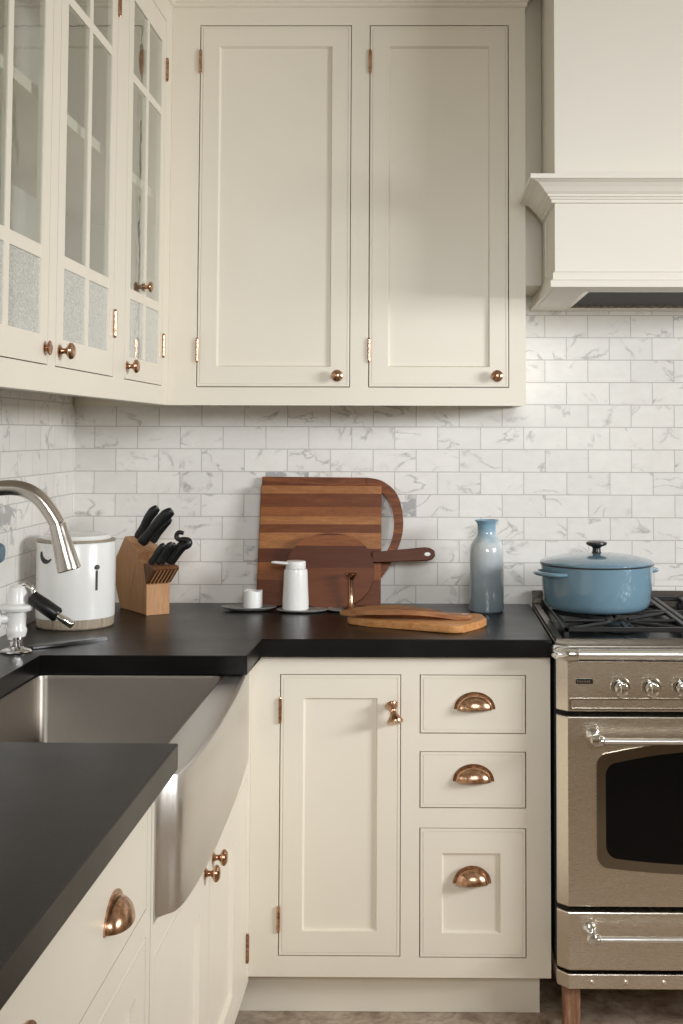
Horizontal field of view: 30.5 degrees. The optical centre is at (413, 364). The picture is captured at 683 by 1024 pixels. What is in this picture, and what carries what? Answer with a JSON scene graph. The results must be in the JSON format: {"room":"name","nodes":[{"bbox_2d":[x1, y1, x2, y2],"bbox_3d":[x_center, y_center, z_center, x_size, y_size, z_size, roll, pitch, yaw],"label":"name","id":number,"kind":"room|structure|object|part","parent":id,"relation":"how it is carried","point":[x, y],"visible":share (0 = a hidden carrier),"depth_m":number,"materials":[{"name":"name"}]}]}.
{"room":"kitchen","nodes":[
{"label":"kitchen","id":0,"kind":"room"},
{"bbox_2d":[0,389,74,636],"bbox_3d":[-1.069,0.116,1.072,0.100,2.700,5.200,0,-3,0],"label":"wall","id":1,"kind":"structure","parent":0,"point":[37,430],"depth_m":3.26,"materials":[{"name":"tile"}]},
{"bbox_2d":[0,543,5,562],"bbox_3d":[-0.991,0.451,2.976,0.023,0.048,0.048,0,-3,0],"label":"wall hook","id":2,"kind":"object","parent":1,"relation":"attached to","point":[2,547],"visible":1,"depth_m":2.97,"materials":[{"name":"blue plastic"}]},
{"bbox_2d":[0,0,183,406],"bbox_3d":[-0.809,-0.504,2.746,0.384,1.157,1.918,0,-3,0],"label":"upper cabinet","id":3,"kind":"object","parent":1,"relation":"attached to","point":[86,85],"visible":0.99,"depth_m":2.78,"materials":[{"name":"beige paint"}]},
{"bbox_3d":[-0.674,-0.496,2.074,0.011,0.968,0.456,0,-3,0],"label":"glazed door","id":4,"kind":"part","parent":3,"relation":"part of","materials":[{"name":"beige paint"}]},
{"bbox_3d":[-0.997,-0.513,2.748,0.008,1.079,1.882,0,-3,0],"label":"panel","id":5,"kind":"part","parent":3,"relation":"part of","materials":[{"name":"white wood"}]},
{"bbox_3d":[-0.662,-0.030,2.262,0.012,0.027,0.027,0,-3,0],"label":"knob","id":6,"kind":"part","parent":3,"relation":"part of","materials":[{"name":"orange metal"}]},
{"bbox_2d":[0,54,99,224],"bbox_3d":[-0.840,-0.475,2.744,0.304,0.022,1.880,0,-3,0],"label":"shelf","id":7,"kind":"object","parent":3,"relation":"attached to","point":[26,95],"depth_m":2.75,"materials":[{"name":"beige paint"}]},
{"bbox_2d":[8,245,101,323],"bbox_3d":[-0.841,-0.180,2.728,0.304,0.018,1.880,0,-3,0],"label":"shelf","id":8,"kind":"object","parent":3,"relation":"attached to","point":[21,293],"depth_m":2.85,"materials":[{"name":"beige paint"}]},
{"bbox_3d":[-0.652,-0.025,2.349,0.030,0.032,0.032,0,-3,0],"label":"knob","id":9,"kind":"part","parent":3,"relation":"part of","materials":[{"name":"orange metal"}]},
{"bbox_3d":[-0.670,-0.469,2.566,0.011,0.968,0.428,0,-3,0],"label":"glazed door","id":10,"kind":"part","parent":3,"relation":"part of","materials":[{"name":"beige paint"}]},
{"bbox_3d":[-0.668,-0.542,2.570,0.001,0.687,0.335,0,-3,0],"label":"glass pane","id":11,"kind":"part","parent":3,"relation":"part of","materials":[{"name":"white"}]},
{"bbox_3d":[-0.669,-0.106,2.546,0.001,0.136,0.335,0,-3,0],"label":"glass pane","id":12,"kind":"part","parent":3,"relation":"part of","materials":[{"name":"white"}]},
{"bbox_3d":[-0.648,0.005,2.884,0.030,0.032,0.032,0,-3,0],"label":"knob","id":13,"kind":"part","parent":3,"relation":"part of","materials":[{"name":"orange metal"}]},
{"bbox_3d":[-0.664,-0.076,3.070,0.001,0.136,0.314,0,-3,0],"label":"glass pane","id":14,"kind":"part","parent":3,"relation":"part of","materials":[{"name":"white"}]},
{"bbox_3d":[-0.666,-0.440,3.090,0.011,0.968,0.407,0,-3,0],"label":"glazed door","id":15,"kind":"part","parent":3,"relation":"part of","materials":[{"name":"beige paint"}]},
{"bbox_3d":[-0.663,-0.513,3.094,0.001,0.687,0.314,0,-3,0],"label":"glass pane","id":16,"kind":"part","parent":3,"relation":"part of","materials":[{"name":"white"}]},
{"bbox_3d":[-0.651,-0.190,3.064,0.022,0.027,0.027,0,-3,0],"label":"knob","id":17,"kind":"part","parent":3,"relation":"part of","materials":[{"name":"orange metal"}]},
{"bbox_3d":[-0.640,-1.052,2.610,0.046,0.072,1.590,0,-3,0],"label":"crown molding","id":18,"kind":"part","parent":3,"relation":"part of","materials":[{"name":"beige paint"}]},
{"bbox_2d":[73,296,682,868],"bbox_3d":[0.654,0.266,3.703,3.500,2.700,0.100,0,-3,0],"label":"wall","id":19,"kind":"structure","parent":0,"point":[594,452],"depth_m":3.66,"materials":[{"name":"tile"}]},
{"bbox_2d":[168,0,533,407],"bbox_3d":[-0.153,-0.460,3.510,1.006,1.157,0.374,0,-3,0],"label":"upper cabinet","id":20,"kind":"object","parent":19,"relation":"attached to","point":[347,215],"visible":1,"depth_m":3.38,"materials":[{"name":"beige paint"}]},
{"bbox_3d":[-0.375,-0.430,3.379,0.409,0.983,0.019,0,-3,0],"label":"door","id":21,"kind":"part","parent":20,"relation":"part of","materials":[{"name":"beige paint"}]},
{"bbox_3d":[-0.204,0.030,3.328,0.032,0.032,0.030,0,-3,0],"label":"knob","id":22,"kind":"part","parent":20,"relation":"part of","materials":[{"name":"orange metal"}]},
{"bbox_3d":[-0.153,-1.007,3.406,1.006,0.072,0.104,0,-3,0],"label":"crown molding","id":23,"kind":"part","parent":20,"relation":"part of","materials":[{"name":"beige paint"}]},
{"bbox_3d":[0.069,-0.429,3.376,0.374,0.983,0.019,0,-3,0],"label":"door","id":24,"kind":"part","parent":20,"relation":"part of","materials":[{"name":"beige paint"}]},
{"bbox_3d":[0.223,0.031,3.324,0.032,0.032,0.030,0,-3,0],"label":"knob","id":25,"kind":"part","parent":20,"relation":"part of","materials":[{"name":"orange metal"}]},
{"bbox_2d":[520,0,682,310],"bbox_3d":[0.726,-0.634,3.365,0.876,0.921,0.670,0,-3,0],"label":"range hood","id":26,"kind":"object","parent":19,"relation":"attached to","point":[607,196],"visible":0.99,"depth_m":3.10,"materials":[{"name":"paint"}]},
{"bbox_2d":[525,0,541,295],"bbox_3d":[0.329,-0.650,3.571,0.049,0.885,0.270,0,-3,0],"label":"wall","id":27,"kind":"structure","parent":26,"relation":"attached to","point":[533,155],"depth_m":3.44,"materials":[{"name":"beige paint"}]},
{"bbox_3d":[0.725,-0.413,3.352,0.876,0.062,0.670,0,-3,0],"label":"crown molding","id":28,"kind":"part","parent":26,"relation":"part of","materials":[{"name":"paint"}]},
{"bbox_3d":[0.725,-0.193,3.366,0.771,0.040,0.618,0,-3,0],"label":"molding","id":29,"kind":"part","parent":26,"relation":"part of","materials":[{"name":"paint"}]},
{"bbox_2d":[235,960,682,1023],"bbox_3d":[0.628,1.495,1.031,3.500,0.050,5.300,0,-3,0],"label":"floor","id":30,"kind":"structure","parent":0,"point":[597,1006],"depth_m":3.03,"materials":[{"name":"wood"}]},
{"bbox_2d":[0,805,151,1023],"bbox_3d":[-0.692,1.032,1.049,0.618,0.867,1.702,0,-3,0],"label":"base cabinet","id":31,"kind":"object","parent":30,"relation":"on","point":[95,969],"visible":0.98,"depth_m":1.63,"materials":[{"name":"beige paint"}]},
{"bbox_3d":[-0.394,0.710,1.299,0.028,0.041,0.104,0,-3,0],"label":"cup pull","id":32,"kind":"part","parent":31,"relation":"part of","materials":[{"name":"orange metal"}]},
{"bbox_3d":[-0.391,0.731,1.681,0.028,0.041,0.104,0,-3,0],"label":"cup pull","id":33,"kind":"part","parent":31,"relation":"part of","materials":[{"name":"orange metal"}]},
{"bbox_3d":[-0.418,1.101,1.380,0.019,0.527,0.972,0,-3,0],"label":"drawer","id":34,"kind":"part","parent":31,"relation":"part of","materials":[{"name":"beige paint"}]},
{"bbox_2d":[0,602,551,1010],"bbox_3d":[-0.344,0.623,1.929,1.335,0.043,3.419,0,-3,0],"label":"countertop","id":35,"kind":"structure","parent":31,"relation":"on","point":[66,809],"depth_m":1.97,"materials":[{"name":"black stone"}]},
{"bbox_2d":[0,582,74,654],"bbox_3d":[-0.878,0.570,2.814,0.227,0.157,0.084,1,-3,-9],"label":"tap","id":36,"kind":"object","parent":35,"relation":"on","point":[17,604],"visible":1,"depth_m":2.79,"materials":[{"name":"white ceramic"}]},
{"bbox_3d":[-0.946,0.572,2.793,0.086,0.068,0.068,0,-3,0],"label":"white knob","id":37,"kind":"part","parent":36,"relation":"part of","materials":[{"name":"ceramic"}]},
{"bbox_2d":[0,480,80,572],"bbox_3d":[-0.797,0.422,2.348,0.313,0.403,0.153,0,-3,0],"label":"kitchen faucet","id":38,"kind":"object","parent":35,"relation":"on","point":[65,555],"visible":1,"depth_m":2.39,"materials":[{"name":"silver metal"}]},
{"bbox_2d":[27,637,107,648],"bbox_3d":[-0.806,0.651,2.914,0.202,0.007,0.034,3,-4,-43],"label":"spatula","id":39,"kind":"object","parent":35,"relation":"on","point":[80,641],"visible":0.94,"depth_m":2.90,"materials":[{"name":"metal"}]},
{"bbox_2d":[35,531,115,630],"bbox_3d":[-0.869,0.551,3.211,0.198,0.238,0.198,0,-3,0],"label":"canister","id":40,"kind":"object","parent":35,"relation":"on","point":[85,594],"visible":0.85,"depth_m":3.13,"materials":[{"name":"white ceramic"}]},
{"bbox_3d":[-0.869,0.441,3.218,0.176,0.017,0.176,0,-3,0],"label":"lid","id":41,"kind":"part","parent":40,"relation":"part of","materials":[{"name":"white ceramic"}]},
{"bbox_2d":[0,672,249,921],"bbox_3d":[-0.608,0.784,2.452,0.500,0.219,1.027,0,-3,0],"label":"farmhouse sink","id":42,"kind":"object","parent":35,"relation":"in","point":[207,716],"visible":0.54,"depth_m":2.62,"materials":[{"name":"metal"}]},
{"bbox_2d":[0,675,223,742],"bbox_3d":[-0.641,0.777,2.377,0.435,0.212,0.830,0,-3,0],"label":"basin","id":43,"kind":"object","parent":42,"relation":"in","point":[47,708],"depth_m":2.77,"materials":[{"name":"metal"}]},
{"bbox_2d":[116,536,178,615],"bbox_3d":[-0.742,0.584,3.467,0.074,0.202,0.279,2,-4,-34],"label":"knife block","id":44,"kind":"object","parent":35,"relation":"on","point":[142,587],"visible":0.9,"depth_m":3.43,"materials":[{"name":"brown wood"}]},
{"bbox_2d":[134,505,159,538],"bbox_3d":[-0.750,0.445,3.509,0.074,0.098,0.019,-1,-3,13],"label":"kitchen knife","id":45,"kind":"object","parent":44,"relation":"on","point":[153,511],"visible":0.85,"depth_m":3.50,"materials":[{"name":"black plastic"}]},
{"bbox_2d":[138,508,173,545],"bbox_3d":[-0.712,0.450,3.450,0.104,0.108,0.022,0,-3,10],"label":"kitchen knife","id":46,"kind":"object","parent":44,"relation":"on","point":[165,515],"visible":1,"depth_m":3.44,"materials":[{"name":"black plastic"}]},
{"bbox_2d":[148,543,165,564],"bbox_3d":[-0.694,0.514,3.380,0.051,0.060,0.013,0,-3,6],"label":"steak knife","id":47,"kind":"object","parent":44,"relation":"in","point":[160,548],"visible":1,"depth_m":3.38,"materials":[{"name":"black plastic"}]},
{"bbox_2d":[150,519,171,543],"bbox_3d":[-0.708,0.462,3.492,0.065,0.079,0.017,0,-3,0],"label":"kitchen knife","id":48,"kind":"object","parent":44,"relation":"on","point":[158,534],"visible":0.48,"depth_m":3.48,"materials":[{"name":"black plastic"}]},
{"bbox_2d":[155,542,173,564],"bbox_3d":[-0.675,0.512,3.380,0.053,0.064,0.013,0,-3,6],"label":"steak knife","id":49,"kind":"object","parent":44,"relation":"in","point":[169,545],"visible":1,"depth_m":3.38,"materials":[{"name":"black plastic"}]},
{"bbox_2d":[161,542,175,563],"bbox_3d":[-0.669,0.515,3.397,0.050,0.060,0.013,0,-3,6],"label":"steak knife","id":50,"kind":"object","parent":44,"relation":"in","point":[174,543],"visible":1,"depth_m":3.39,"materials":[{"name":"black plastic"}]},
{"bbox_2d":[166,542,182,563],"bbox_3d":[-0.649,0.513,3.397,0.053,0.064,0.013,0,-3,6],"label":"steak knife","id":51,"kind":"object","parent":44,"relation":"in","point":[178,543],"visible":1,"depth_m":3.39,"materials":[{"name":"black plastic"}]},
{"bbox_2d":[169,530,192,564],"bbox_3d":[-0.635,0.499,3.393,0.071,0.096,0.027,-1,-3,19],"label":"scissors","id":52,"kind":"object","parent":44,"relation":"in","point":[187,542],"visible":1,"depth_m":3.38,"materials":[{"name":"black plastic"}]},
{"bbox_2d":[221,604,276,611],"bbox_3d":[-0.459,0.681,3.484,0.157,0.011,0.086,0,-3,0],"label":"saucer","id":53,"kind":"object","parent":35,"relation":"on","point":[234,607],"visible":0.84,"depth_m":3.46,"materials":[{"name":"grey ceramic"}]},
{"bbox_2d":[243,589,262,607],"bbox_3d":[-0.449,0.656,3.489,0.054,0.051,0.054,0,-3,0],"label":"cup","id":54,"kind":"object","parent":53,"relation":"on","point":[252,598],"visible":0.97,"depth_m":3.47,"materials":[{"name":"white ceramic"}]},
{"bbox_2d":[276,607,327,612],"bbox_3d":[-0.309,0.682,3.460,0.144,0.008,0.086,0,-3,0],"label":"saucer","id":55,"kind":"object","parent":35,"relation":"on","point":[311,609],"visible":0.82,"depth_m":3.44,"materials":[{"name":"grey ceramic"}]},
{"bbox_2d":[271,560,308,610],"bbox_3d":[-0.342,0.613,3.464,0.103,0.135,0.073,0,-3,0],"label":"soap bottle","id":56,"kind":"object","parent":55,"relation":"on","point":[295,583],"visible":1,"depth_m":3.44,"materials":[{"name":"white ceramic"}]},
{"bbox_3d":[-0.365,0.551,3.455,0.057,0.013,0.022,0,-3,-5],"label":"spout","id":57,"kind":"part","parent":56,"relation":"part of","materials":[{"name":"white plastic"}]},
{"bbox_2d":[257,485,381,606],"bbox_3d":[-0.270,0.520,3.582,0.354,0.343,0.071,0,-3,0],"label":"cutting board","id":58,"kind":"object","parent":35,"relation":"on","point":[289,514],"visible":0.57,"depth_m":3.59,"materials":[{"name":"brown wood"}]},
{"bbox_2d":[262,477,402,577],"bbox_3d":[-0.236,0.510,3.606,0.412,0.366,0.073,0,-3,0],"label":"cutting board","id":59,"kind":"object","parent":35,"relation":"on","point":[388,491],"visible":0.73,"depth_m":3.63,"materials":[{"name":"brown wood"}]},
{"bbox_2d":[327,607,344,611],"bbox_3d":[-0.187,0.683,3.472,0.110,0.008,0.082,0,-3,0],"label":"saucer","id":60,"kind":"object","parent":35,"relation":"on","point":[329,608],"visible":0.43,"depth_m":3.46,"materials":[{"name":"grey ceramic"}]},
{"bbox_2d":[343,573,356,609],"bbox_3d":[-0.174,0.632,3.474,0.042,0.099,0.042,0,-3,0],"label":"stand","id":61,"kind":"object","parent":35,"relation":"on","point":[350,576],"visible":0.84,"depth_m":3.47,"materials":[{"name":"gold metal"}]},
{"bbox_2d":[287,533,434,607],"bbox_3d":[-0.149,0.584,3.526,0.421,0.209,0.056,0,-3,0],"label":"round cutting board","id":62,"kind":"object","parent":35,"relation":"on","point":[327,556],"visible":0.82,"depth_m":3.52,"materials":[{"name":"brown wood"}]},
{"bbox_2d":[347,613,486,632],"bbox_3d":[0.012,0.666,3.256,0.363,0.019,0.231,-2,-4,27],"label":"serving board","id":63,"kind":"object","parent":35,"relation":"on","point":[477,621],"visible":0.84,"depth_m":3.16,"materials":[{"name":"brown wood"}]},
{"bbox_2d":[340,605,471,619],"bbox_3d":[-0.021,0.640,3.214,0.339,0.026,0.096,0,-3,0],"label":"wooden spatula","id":64,"kind":"object","parent":63,"relation":"on","point":[401,611],"visible":1,"depth_m":3.18,"materials":[{"name":"brown wood"}]},
{"bbox_2d":[469,519,503,613],"bbox_3d":[0.204,0.561,3.480,0.096,0.254,0.096,0,-3,0],"label":"bottle vase","id":65,"kind":"object","parent":35,"relation":"on","point":[486,589],"visible":1,"depth_m":3.44,"materials":[{"name":"ceramic"}]},
{"bbox_2d":[149,671,250,1023],"bbox_3d":[-0.679,1.110,2.454,0.620,0.867,1.104,0,-3,0],"label":"base cabinet","id":66,"kind":"object","parent":30,"relation":"on","point":[198,966],"visible":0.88,"depth_m":2.44,"materials":[{"name":"beige paint"}]},
{"bbox_3d":[-0.411,1.172,2.175,0.019,0.480,0.508,0,-3,0],"label":"door","id":67,"kind":"part","parent":66,"relation":"part of","materials":[{"name":"beige paint"}]},
{"bbox_3d":[-0.384,0.974,2.386,0.030,0.032,0.032,0,-3,0],"label":"knob","id":68,"kind":"part","parent":66,"relation":"part of","materials":[{"name":"orange metal"}]},
{"bbox_3d":[-0.383,0.979,2.475,0.030,0.032,0.032,0,-3,0],"label":"knob","id":69,"kind":"part","parent":66,"relation":"part of","materials":[{"name":"orange metal"}]},
{"bbox_3d":[-0.406,1.200,2.692,0.019,0.480,0.506,0,-3,0],"label":"door","id":70,"kind":"part","parent":66,"relation":"part of","materials":[{"name":"beige paint"}]},
{"bbox_2d":[239,657,550,1012],"bbox_3d":[-0.085,1.157,3.273,0.834,0.867,0.653,0,-3,0],"label":"base cabinet","id":71,"kind":"object","parent":30,"relation":"on","point":[400,807],"visible":0.98,"depth_m":3.01,"materials":[{"name":"beige paint"}]},
{"bbox_3d":[-0.177,1.085,3.013,0.290,0.664,0.019,0,-3,0],"label":"door","id":72,"kind":"part","parent":71,"relation":"part of","materials":[{"name":"beige paint"}]},
{"bbox_3d":[-0.046,0.837,2.988,0.044,0.059,0.050,0,-3,0],"label":"knob","id":73,"kind":"part","parent":71,"relation":"part of","materials":[{"name":"orange metal"}]},
{"bbox_3d":[0.141,1.223,2.980,0.092,0.041,0.027,0,-3,0],"label":"cup pull","id":74,"kind":"part","parent":71,"relation":"part of","materials":[{"name":"orange metal"}]},
{"bbox_3d":[0.143,1.002,3.015,0.253,0.131,0.019,0,-3,0],"label":"drawer","id":75,"kind":"part","parent":71,"relation":"part of","materials":[{"name":"beige paint"}]},
{"bbox_3d":[0.144,0.823,3.025,0.253,0.137,0.019,0,-3,0],"label":"drawer","id":76,"kind":"part","parent":71,"relation":"part of","materials":[{"name":"beige paint"}]},
{"bbox_3d":[0.143,1.268,3.000,0.253,0.302,0.019,0,-3,0],"label":"drawer","id":77,"kind":"part","parent":71,"relation":"part of","materials":[{"name":"beige paint"}]},
{"bbox_3d":[0.145,0.983,2.993,0.100,0.041,0.027,0,-3,0],"label":"cup pull","id":78,"kind":"part","parent":71,"relation":"part of","materials":[{"name":"orange metal"}]},
{"bbox_3d":[0.148,0.812,3.003,0.100,0.041,0.027,0,-3,0],"label":"cup pull","id":79,"kind":"part","parent":71,"relation":"part of","materials":[{"name":"orange metal"}]},
{"bbox_2d":[532,590,682,1023],"bbox_3d":[0.721,1.113,3.225,0.791,0.954,0.748,0,-3,0],"label":"range cooker","id":80,"kind":"object","parent":30,"relation":"on","point":[616,681],"visible":0.89,"depth_m":2.92,"materials":[{"name":"silver metal"}]},
{"bbox_3d":[0.356,0.680,2.942,0.064,0.035,0.071,0,-3,0],"label":"rail corner","id":81,"kind":"part","parent":80,"relation":"part of","materials":[{"name":"silver metal"}]},
{"bbox_3d":[0.372,1.515,2.940,0.040,0.116,0.040,0,-3,0],"label":"leg","id":82,"kind":"part","parent":80,"relation":"part of","materials":[{"name":"brown wood"}]},
{"bbox_2d":[533,541,658,614],"bbox_3d":[0.487,0.559,3.312,0.301,0.178,0.308,-1,-3,21],"label":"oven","id":83,"kind":"object","parent":80,"relation":"on","point":[596,582],"visible":1,"depth_m":3.19,"materials":[{"name":"blue metal"}]},
{"bbox_3d":[0.348,0.545,3.247,0.052,0.011,0.136,2,-4,-25],"label":"loop handle","id":84,"kind":"part","parent":83,"relation":"part of","materials":[{"name":"blue metal"}]},
{"bbox_3d":[0.487,0.486,3.317,0.056,0.030,0.056,0,-3,0],"label":"lid knob","id":85,"kind":"part","parent":83,"relation":"part of","materials":[{"name":"black plastic"}]},
{"bbox_2d":[541,564,652,614],"bbox_3d":[0.487,0.590,3.311,0.297,0.118,0.297,0,-3,0],"label":"pot","id":86,"kind":"object","parent":83,"relation":"attached to","point":[590,589],"depth_m":3.18,"materials":[{"name":"blue metal"}]},
{"bbox_3d":[0.487,0.514,3.315,0.299,0.026,0.299,0,-3,0],"label":"lid","id":87,"kind":"part","parent":83,"relation":"part of","materials":[{"name":"blue metal"}]},
{"bbox_2d":[532,603,682,660],"bbox_3d":[0.722,0.693,3.268,0.764,0.045,0.680,0,-3,0],"label":"cooktop","id":88,"kind":"object","parent":80,"relation":"in","point":[650,641],"depth_m":2.99,"materials":[{"name":"black metal"}]},
{"bbox_3d":[0.719,1.048,2.934,0.760,0.438,0.036,0,-3,0],"label":"oven door","id":89,"kind":"part","parent":80,"relation":"part of","materials":[{"name":"silver metal"}]},
{"bbox_3d":[0.719,0.759,2.950,0.760,0.117,0.036,0,-3,0],"label":"control panel","id":90,"kind":"part","parent":80,"relation":"part of","materials":[{"name":"silver metal"}]},
{"bbox_3d":[0.718,1.345,2.918,0.760,0.132,0.036,0,-3,0],"label":"storage drawer","id":91,"kind":"part","parent":80,"relation":"part of","materials":[{"name":"silver metal"}]},
{"bbox_3d":[0.486,0.758,2.930,0.047,0.047,0.010,0,-3,0],"label":"control knob","id":92,"kind":"part","parent":80,"relation":"part of","materials":[{"name":"silver metal"}]},
{"bbox_3d":[0.516,0.663,3.131,0.100,0.012,0.100,0,-3,0],"label":"burner","id":93,"kind":"part","parent":80,"relation":"part of","materials":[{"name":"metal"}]},
{"bbox_3d":[0.719,0.681,2.927,0.747,0.025,0.039,0,-3,0],"label":"rail","id":94,"kind":"part","parent":80,"relation":"part of","materials":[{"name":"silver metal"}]},
{"bbox_3d":[0.718,1.037,2.915,0.579,0.308,0.004,0,-3,0],"label":"window trim","id":95,"kind":"part","parent":80,"relation":"part of","materials":[{"name":"silver metal"}]},
{"bbox_3d":[0.717,1.317,2.851,0.608,0.014,0.014,0,-3,0],"label":"handle","id":96,"kind":"part","parent":80,"relation":"part of","materials":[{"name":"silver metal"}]},
{"bbox_3d":[0.718,0.871,2.876,0.586,0.014,0.014,0,-3,0],"label":"handle","id":97,"kind":"part","parent":80,"relation":"part of","materials":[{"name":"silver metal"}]},
{"bbox_3d":[0.558,0.758,2.929,0.047,0.047,0.010,0,-3,0],"label":"control knob","id":98,"kind":"part","parent":80,"relation":"part of","materials":[{"name":"silver metal"}]},
{"bbox_3d":[0.631,0.759,2.929,0.047,0.047,0.010,0,-3,0],"label":"control knob","id":99,"kind":"part","parent":80,"relation":"part of","materials":[{"name":"silver metal"}]}
]}

